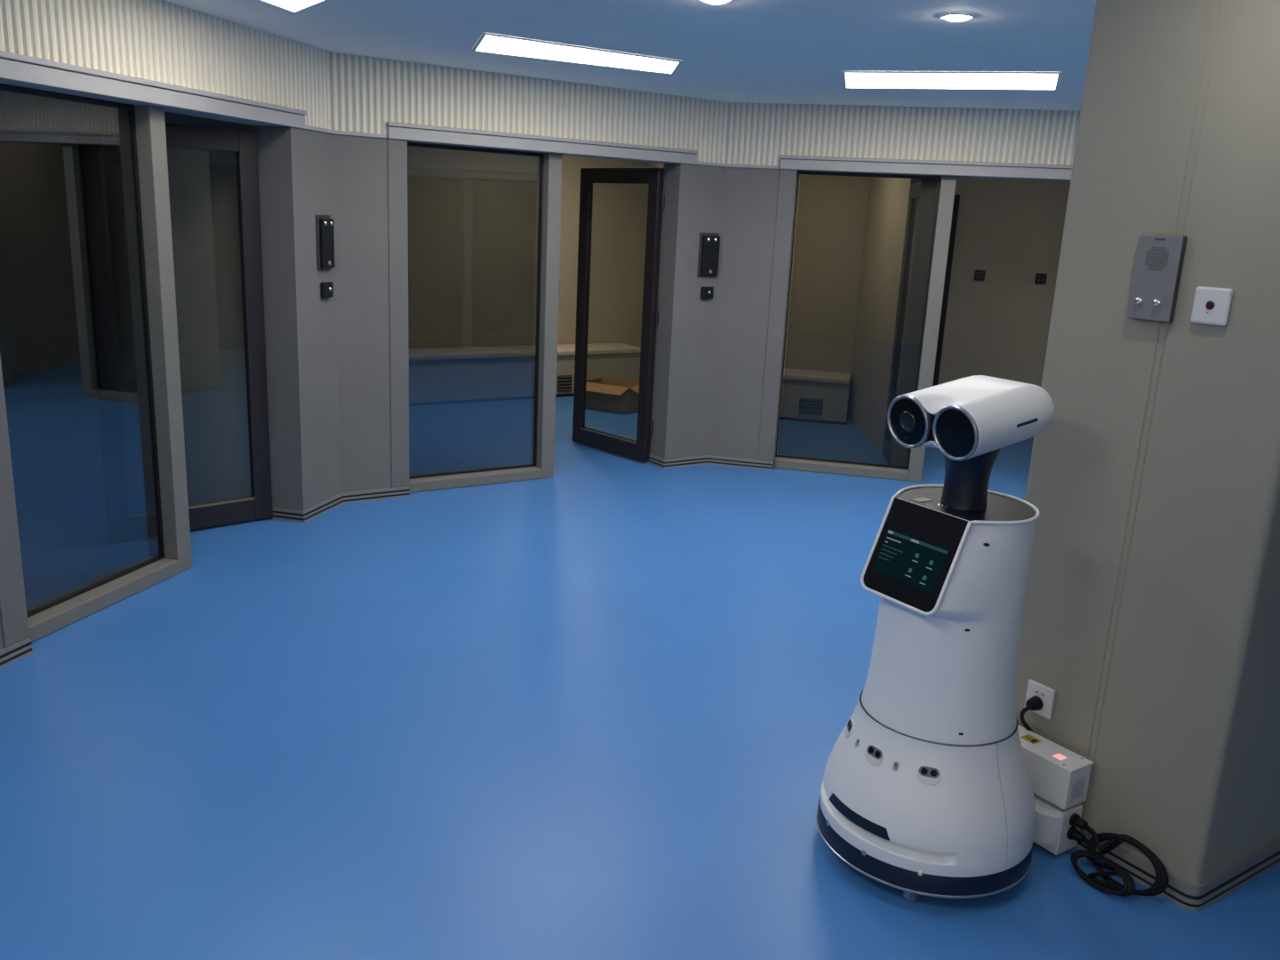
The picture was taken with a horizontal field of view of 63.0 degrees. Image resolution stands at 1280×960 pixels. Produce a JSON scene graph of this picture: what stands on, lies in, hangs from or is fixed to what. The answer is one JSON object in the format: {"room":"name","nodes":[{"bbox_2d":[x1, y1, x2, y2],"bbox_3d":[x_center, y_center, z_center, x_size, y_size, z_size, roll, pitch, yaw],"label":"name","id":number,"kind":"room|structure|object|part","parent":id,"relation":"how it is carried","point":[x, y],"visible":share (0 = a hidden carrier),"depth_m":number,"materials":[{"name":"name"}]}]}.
{"room":"detention cell area","nodes":[
{"label":"detention cell area","id":0,"kind":"room"},
{"bbox_2d":[0,90,255,502],"bbox_3d":[-2.906,-1.099,5.659,2.110,2.396,0.060,6,15,13],"label":"wall","id":1,"kind":"structure","parent":0,"point":[46,345],"depth_m":5.64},
{"bbox_2d":[0,0,343,668],"bbox_3d":[-2.642,-0.184,2.077,0.220,2.396,7.724,6,15,13],"label":"wall","id":2,"kind":"structure","parent":0,"point":[174,58],"depth_m":4.87,"materials":[{"name":"grey painted wall panels"}]},
{"bbox_3d":[-2.948,0.266,1.045,0.190,1.998,5.424,6,15,13],"label":"wall panel","id":3,"kind":"part","parent":2,"relation":"part of","materials":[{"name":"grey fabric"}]},
{"bbox_3d":[-2.199,-0.353,3.523,0.005,1.931,0.108,6,15,13],"label":"casing","id":4,"kind":"part","parent":2,"relation":"part of","materials":[{"name":"grey metal"}]},
{"bbox_2d":[0,83,191,642],"bbox_3d":[-2.174,-0.459,4.079,0.104,1.995,1.000,6,15,13],"label":"window","id":5,"kind":"structure","parent":2,"relation":"in","point":[147,124],"depth_m":4.41,"materials":[{"name":"grey paint"}]},
{"bbox_3d":[-2.230,0.486,4.271,0.104,0.066,0.908,6,15,13],"label":"sill","id":6,"kind":"part","parent":5,"relation":"part of","materials":[{"name":"grey paint"}]},
{"bbox_3d":[-1.908,-1.577,4.176,0.042,0.021,2.042,6,15,13],"label":"casing moulding","id":7,"kind":"part","parent":2,"relation":"part of","materials":[{"name":"grey metal"}]},
{"bbox_2d":[74,115,271,543],"bbox_3d":[-2.216,-0.702,5.074,0.817,1.953,0.054,-10,19,-42],"label":"door","id":8,"kind":"structure","parent":2,"relation":"in","point":[123,524],"depth_m":5.00,"materials":[{"name":"black metal"}]},
{"bbox_3d":[-2.175,-1.597,4.840,0.616,0.100,0.045,-10,19,-42],"label":"rail","id":9,"kind":"part","parent":8,"relation":"part of","materials":[{"name":"black metal"}]},
{"bbox_3d":[-2.262,0.191,5.290,0.616,0.113,0.045,-10,19,-42],"label":"rail","id":10,"kind":"part","parent":8,"relation":"part of","materials":[{"name":"black metal"}]},
{"bbox_3d":[-1.776,-0.810,5.545,0.190,1.998,0.478,6,15,13],"label":"wall panel","id":11,"kind":"part","parent":2,"relation":"part of","materials":[{"name":"grey paint"}]},
{"bbox_3d":[-1.726,-0.787,5.339,0.005,1.931,0.108,6,15,13],"label":"casing","id":12,"kind":"part","parent":2,"relation":"part of","materials":[{"name":"grey metal"}]},
{"bbox_2d":[315,215,335,270],"bbox_3d":[-1.636,-1.237,5.441,0.040,0.280,0.128,6,15,13],"label":"reader","id":13,"kind":"object","parent":2,"relation":"attached to","point":[324,224],"visible":1,"depth_m":5.42,"materials":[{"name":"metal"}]},
{"bbox_2d":[320,281,333,298],"bbox_3d":[-1.648,-1.002,5.506,0.036,0.082,0.092,6,14,13],"label":"button","id":14,"kind":"object","parent":2,"relation":"attached to","point":[326,287],"visible":1,"depth_m":5.48,"materials":[{"name":"black plastic"}]},
{"bbox_2d":[407,145,648,348],"bbox_3d":[-1.877,-1.932,9.167,4.550,2.396,0.061,-7,17,-33],"label":"wall","id":15,"kind":"structure","parent":0,"point":[473,217],"depth_m":9.52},
{"bbox_2d":[328,51,728,503],"bbox_3d":[-0.601,-1.171,6.388,2.740,2.396,0.220,-7,17,-33],"label":"wall","id":16,"kind":"structure","parent":0,"point":[379,106],"depth_m":5.94,"materials":[{"name":"grey painted wall panels"}]},
{"bbox_3d":[-1.563,-0.873,5.837,0.479,1.998,0.190,-7,17,-33],"label":"wall panel","id":17,"kind":"part","parent":16,"relation":"part of","materials":[{"name":"grey paint"}]},
{"bbox_3d":[-1.352,-0.898,5.852,0.108,1.931,0.006,-7,17,-33],"label":"casing","id":18,"kind":"part","parent":16,"relation":"part of","materials":[{"name":"grey metal"}]},
{"bbox_2d":[407,142,562,492],"bbox_3d":[-0.952,-0.946,6.251,1.000,1.995,0.104,-7,17,-33],"label":"window","id":19,"kind":"structure","parent":16,"relation":"in","point":[550,164],"depth_m":6.43,"materials":[{"name":"grey paint"}]},
{"bbox_3d":[-1.036,-0.007,6.461,0.908,0.066,0.104,-7,17,-33],"label":"sill","id":20,"kind":"part","parent":19,"relation":"part of","materials":[{"name":"grey paint"}]},
{"bbox_3d":[-0.495,-1.996,6.115,2.042,0.021,0.042,-7,17,-33],"label":"casing moulding","id":21,"kind":"part","parent":16,"relation":"part of","materials":[{"name":"grey metal"}]},
{"bbox_2d":[572,167,664,462],"bbox_3d":[-0.167,-1.154,7.256,0.054,1.957,0.807,-10,19,-42],"label":"door","id":22,"kind":"structure","parent":16,"relation":"in","point":[638,450],"depth_m":7.19,"materials":[{"name":"metal"},{"name":"dark painted metal frame"}]},
{"bbox_3d":[-0.219,-0.262,7.484,0.045,0.113,0.606,-10,19,-42],"label":"rail","id":23,"kind":"part","parent":22,"relation":"part of","materials":[{"name":"black metal"}]},
{"bbox_3d":[-0.133,-2.051,7.033,0.045,0.100,0.606,-10,19,-42],"label":"rail","id":24,"kind":"part","parent":22,"relation":"part of","materials":[{"name":"black metal"}]},
{"bbox_3d":[0.258,-1.083,6.894,0.108,1.931,0.005,-7,17,-33],"label":"casing","id":25,"kind":"part","parent":16,"relation":"part of","materials":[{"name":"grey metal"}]},
{"bbox_3d":[0.343,-1.092,7.071,0.440,1.998,0.190,-7,17,-33],"label":"wall panel","id":26,"kind":"part","parent":16,"relation":"part of","materials":[{"name":"grey paint"}]},
{"bbox_2d":[700,286,713,298],"bbox_3d":[0.451,-1.248,6.960,0.092,0.082,0.036,-7,17,-33],"label":"button","id":27,"kind":"object","parent":16,"relation":"attached to","point":[707,292],"visible":1,"depth_m":6.95,"materials":[{"name":"black plastic"}]},
{"bbox_2d":[697,232,719,277],"bbox_3d":[0.460,-1.486,6.895,0.150,0.285,0.040,-7,17,-33],"label":"reader","id":28,"kind":"object","parent":16,"relation":"attached to","point":[709,243],"visible":1,"depth_m":6.88,"materials":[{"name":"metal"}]},
{"bbox_2d":[161,0,1095,111],"bbox_3d":[0.831,-1.648,3.443,15.500,0.100,15.500,3,14,0],"label":"ceiling","id":29,"kind":"structure","parent":0,"point":[788,52],"depth_m":4.44,"materials":[{"name":"paint"}]},
{"bbox_2d":[260,0,328,12],"bbox_3d":[-1.328,-1.753,3.670,0.409,0.008,1.091,6,14,13],"label":"led panel","id":30,"kind":"object","parent":29,"relation":"attached to","point":[292,5],"visible":1,"depth_m":4.05,"materials":[{"name":"white plastic"}]},
{"bbox_2d":[472,32,682,73],"bbox_3d":[-0.253,-2.038,5.009,1.198,0.008,0.500,-4,16,-26],"label":"led panel","id":31,"kind":"object","parent":29,"relation":"attached to","point":[487,42],"visible":1,"depth_m":4.99,"materials":[{"name":"white plastic"}]},
{"bbox_2d":[699,0,731,4],"bbox_3d":[0.260,-1.657,3.611,0.120,0.016,0.120,3,14,0],"label":"recessed light","id":32,"kind":"object","parent":29,"relation":"in","point":[713,2],"visible":1,"depth_m":3.60,"materials":[{"name":"white plastic"}]},
{"bbox_2d":[841,71,1062,89],"bbox_3d":[1.542,-2.019,5.276,1.099,0.008,0.589,7,15,17],"label":"led panel","id":33,"kind":"object","parent":29,"relation":"attached to","point":[977,80],"visible":1,"depth_m":5.23,"materials":[{"name":"white plastic"}]},
{"bbox_2d":[939,13,975,21],"bbox_3d":[1.128,-1.641,3.712,0.120,0.016,0.120,3,14,0],"label":"recessed light","id":34,"kind":"object","parent":29,"relation":"in","point":[952,17],"visible":1,"depth_m":3.69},
{"bbox_2d":[0,396,1279,959],"bbox_3d":[0.714,0.770,4.051,15.500,0.100,15.500,3,14,0],"label":"floor","id":35,"kind":"structure","parent":0,"point":[597,708],"depth_m":3.38,"materials":[{"name":"blue plastic"}]},
{"bbox_2d":[408,343,640,406],"bbox_3d":[-1.831,-0.915,9.165,4.170,0.430,0.440,-7,17,-33],"label":"bench","id":36,"kind":"object","parent":35,"relation":"on","point":[468,374],"visible":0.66,"depth_m":9.31,"materials":[{"name":"metal"}]},
{"bbox_3d":[-1.728,-0.670,9.049,4.170,0.022,0.011,-7,17,-33],"label":"skirting","id":37,"kind":"part","parent":36,"relation":"part of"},
{"bbox_2d":[557,375,572,391],"bbox_3d":[-0.699,-0.898,9.684,0.150,0.150,0.009,-7,17,-33],"label":"vent grille","id":38,"kind":"object","parent":36,"relation":"attached to","point":[564,382],"depth_m":9.68,"materials":[{"name":"metal"}]},
{"bbox_2d":[572,376,639,412],"bbox_3d":[-0.227,-0.762,9.293,0.646,0.222,0.646,10,16,27],"label":"cardboard box","id":39,"kind":"object","parent":35,"relation":"on","point":[617,395],"visible":0.65,"depth_m":9.13,"materials":[{"name":"brown cardboard"}]},
{"bbox_3d":[-0.435,-0.798,9.402,0.006,0.220,0.328,10,16,27],"label":"panel","id":40,"kind":"part","parent":39,"relation":"part of","materials":[{"name":"brown cardboard"}]},
{"bbox_3d":[-0.307,-0.729,9.151,0.480,0.220,0.006,10,16,27],"label":"panel","id":41,"kind":"part","parent":39,"relation":"part of","materials":[{"name":"brown cardboard"}]},
{"bbox_3d":[-0.147,-0.793,9.436,0.480,0.220,0.006,10,16,27],"label":"panel","id":42,"kind":"part","parent":39,"relation":"part of","materials":[{"name":"brown cardboard"}]},
{"bbox_3d":[-0.020,-0.724,9.185,0.006,0.220,0.328,10,16,27],"label":"panel","id":43,"kind":"part","parent":39,"relation":"part of","materials":[{"name":"brown cardboard"}]},
{"bbox_2d":[779,368,851,424],"bbox_3d":[1.400,-0.753,9.206,0.870,0.400,0.400,6,14,12],"label":"bench","id":44,"kind":"object","parent":35,"relation":"on","point":[809,396],"visible":0.77,"depth_m":9.00,"materials":[{"name":"metal"}]},
{"bbox_2d":[798,397,823,415],"bbox_3d":[1.476,-0.638,9.020,0.200,0.135,0.009,6,14,12],"label":"vent grille","id":45,"kind":"object","parent":44,"relation":"attached to","point":[806,405],"depth_m":9.01,"materials":[{"name":"metal"}]},
{"bbox_3d":[1.349,-0.528,9.076,0.870,0.022,0.011,6,14,12],"label":"skirting","id":46,"kind":"part","parent":44,"relation":"part of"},
{"bbox_2d":[816,375,1054,902],"bbox_3d":[0.802,0.387,2.721,0.573,1.298,0.573,7,15,15],"label":"robot","id":47,"kind":"object","parent":35,"relation":"on","point":[926,788],"visible":1,"depth_m":2.58,"materials":[{"name":"white plastic"}]},
{"bbox_3d":[0.774,0.967,2.867,0.574,0.010,0.574,-7,17,-33],"label":"bumper trim","id":48,"kind":"part","parent":47,"relation":"part of","materials":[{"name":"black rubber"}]},
{"bbox_3d":[0.707,-0.129,2.509,0.008,0.127,0.272,-16,22,-30],"label":"plate","id":49,"kind":"part","parent":47,"relation":"part of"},
{"bbox_3d":[0.840,0.070,2.657,0.295,0.022,0.335,-7,17,-33],"label":"plate","id":50,"kind":"part","parent":47,"relation":"part of","materials":[{"name":"grey plastic"}]},
{"bbox_2d":[1017,725,1093,855],"bbox_3d":[1.058,0.857,3.007,0.134,0.273,0.488,-7,17,-33],"label":"box","id":51,"kind":"object","parent":35,"relation":"on","point":[1060,776],"visible":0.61,"depth_m":2.85,"materials":[{"name":"white plastic"}]},
{"bbox_3d":[1.057,0.980,3.062,0.072,0.008,0.410,-7,17,-33],"label":"foot rail","id":52,"kind":"part","parent":51,"relation":"part of","materials":[{"name":"white plastic"}]},
{"bbox_3d":[1.068,0.725,2.997,0.103,0.010,0.456,-7,17,-33],"label":"lid","id":53,"kind":"part","parent":51,"relation":"part of","materials":[{"name":"white plastic"}]},
{"bbox_2d":[1052,752,1067,759],"bbox_3d":[1.150,0.758,2.858,0.030,0.001,0.028,-7,17,-33],"label":"light","id":54,"kind":"object","parent":51,"relation":"on","point":[1055,756],"depth_m":2.86,"materials":[{"name":"pink plastic"}]},
{"bbox_2d":[1070,838,1135,895],"bbox_3d":[1.210,1.031,2.748,0.072,0.078,0.191,-3,15,-20],"label":"cable","id":55,"kind":"object","parent":35,"relation":"on","point":[1129,888],"visible":1,"depth_m":2.74,"materials":[{"name":"black rubber"}]},
{"bbox_2d":[1083,824,1168,895],"bbox_3d":[1.273,1.006,2.747,0.072,0.123,0.236,-7,17,-33],"label":"cable","id":56,"kind":"object","parent":35,"relation":"on","point":[1160,885],"visible":0.88,"depth_m":2.74,"materials":[{"name":"black rubber"}]},
{"bbox_2d":[640,162,663,347],"bbox_3d":[0.306,-1.736,8.810,0.061,2.396,3.275,1,14,-9],"label":"wall","id":57,"kind":"structure","parent":0,"point":[651,164],"depth_m":10.24,"materials":[{"name":"beige paint"}]},
{"bbox_2d":[847,176,921,455],"bbox_3d":[1.944,-1.536,8.327,0.100,2.396,1.535,3,14,0],"label":"wall partition","id":58,"kind":"structure","parent":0,"point":[888,198],"depth_m":8.24,"materials":[{"name":"beige paint"}]},
{"bbox_2d":[882,182,920,464],"bbox_3d":[1.857,-1.067,7.306,0.054,1.953,0.617,4,14,4],"label":"door","id":59,"kind":"structure","parent":58,"relation":"in","point":[915,190],"depth_m":7.49,"materials":[{"name":"black metal"}]},
{"bbox_3d":[1.819,-0.177,7.539,0.045,0.113,0.416,4,14,4],"label":"rail","id":60,"kind":"part","parent":59,"relation":"part of","materials":[{"name":"black metal"}]},
{"bbox_3d":[1.906,-1.966,7.088,0.045,0.100,0.416,4,14,4],"label":"rail","id":61,"kind":"part","parent":59,"relation":"part of","materials":[{"name":"black metal"}]},
{"bbox_2d":[706,102,1079,470],"bbox_3d":[1.823,-1.162,6.819,2.796,2.396,0.220,6,14,12],"label":"wall","id":62,"kind":"structure","parent":0,"point":[768,144],"depth_m":6.76,"materials":[{"name":"grey painted panel"}]},
{"bbox_3d":[0.721,-1.086,7.120,0.542,1.998,0.190,6,14,12],"label":"wall panel","id":63,"kind":"part","parent":62,"relation":"part of","materials":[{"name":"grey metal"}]},
{"bbox_3d":[0.912,-1.071,6.973,0.108,1.931,0.006,6,14,12],"label":"casing","id":64,"kind":"part","parent":62,"relation":"part of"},
{"bbox_2d":[773,170,956,482],"bbox_3d":[1.476,-1.011,6.974,1.000,1.995,0.111,6,14,12],"label":"window","id":65,"kind":"structure","parent":62,"relation":"in","point":[913,471],"depth_m":6.86,"materials":[{"name":"grey paint"}]},
{"bbox_3d":[1.386,-0.080,7.216,0.908,0.066,0.104,6,14,12],"label":"sill","id":66,"kind":"part","parent":65,"relation":"part of","materials":[{"name":"grey paint"}]},
{"bbox_3d":[1.896,-1.980,6.510,2.042,0.021,0.042,6,14,12],"label":"casing moulding","id":67,"kind":"part","parent":62,"relation":"part of","materials":[{"name":"grey metal"}]},
{"bbox_2d":[890,178,938,466],"bbox_3d":[1.885,-1.192,6.949,0.190,2.396,0.050,6,14,12],"label":"door frame","id":68,"kind":"structure","parent":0,"point":[928,190],"depth_m":6.93,"materials":[{"name":"grey paint"}]},
{"bbox_2d":[784,174,1070,386],"bbox_3d":[2.538,-1.667,8.964,3.060,2.396,0.060,6,14,12],"label":"wall","id":69,"kind":"structure","parent":0,"point":[1012,230],"depth_m":8.92,"materials":[{"name":"beige paint"}]},
{"bbox_2d":[932,194,959,386],"bbox_3d":[2.597,-1.433,8.947,0.056,1.955,0.028,6,14,12],"label":"trim","id":70,"kind":"structure","parent":69,"relation":"attached to","point":[956,199],"depth_m":8.88,"materials":[{"name":"black plastic"}]},
{"bbox_2d":[974,270,985,280],"bbox_3d":[2.874,-1.732,8.825,0.084,0.084,0.016,6,14,12],"label":"wall switch","id":71,"kind":"object","parent":69,"relation":"attached to","point":[980,275],"visible":1,"depth_m":8.82,"materials":[{"name":"black plastic"}]},
{"bbox_2d":[1034,272,1047,284],"bbox_3d":[3.350,-1.683,8.721,0.084,0.084,0.016,6,14,12],"label":"wall switch","id":72,"kind":"object","parent":69,"relation":"attached to","point":[1040,278],"visible":1,"depth_m":8.71,"materials":[{"name":"black plastic"}]},
{"bbox_2d":[1016,0,1279,911],"bbox_3d":[1.619,-0.176,2.862,0.832,2.396,0.694,-7,17,-33],"label":"wall pillar","id":73,"kind":"structure","parent":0,"point":[1151,615],"depth_m":2.63,"materials":[{"name":"grey paint"}]},
{"bbox_2d":[1019,696,1043,732],"bbox_3d":[1.112,0.738,3.002,0.054,0.241,0.042,-7,17,-33],"label":"plug","id":74,"kind":"object","parent":73,"relation":"attached to","point":[1035,702],"visible":0.74,"depth_m":2.97,"materials":[{"name":"black plastic"}]},
{"bbox_3d":[1.111,0.746,3.009,0.059,0.221,0.024,1,14,-7],"label":"cord","id":75,"kind":"part","parent":74,"relation":"part of","materials":[{"name":"black rubber"}]},
{"bbox_2d":[1024,679,1055,719],"bbox_3d":[1.145,0.628,2.987,0.010,0.090,0.086,-7,17,-33],"label":"wall outlet","id":76,"kind":"object","parent":73,"relation":"attached to","point":[1047,695],"visible":0.87,"depth_m":2.97,"materials":[{"name":"white plastic"}]},
{"bbox_2d":[1126,233,1187,322],"bbox_3d":[1.269,-0.498,2.571,0.032,0.207,0.114,-7,17,-33],"label":"intercom","id":77,"kind":"object","parent":73,"relation":"attached to","point":[1159,258],"visible":1,"depth_m":2.56,"materials":[{"name":"metal"}]},
{"bbox_2d":[1190,286,1232,326],"bbox_3d":[1.354,-0.412,2.474,0.017,0.087,0.087,-7,17,-33],"label":"button","id":78,"kind":"object","parent":73,"relation":"attached to","point":[1212,305],"visible":1,"depth_m":2.47,"materials":[{"name":"white plastic"}]}
]}

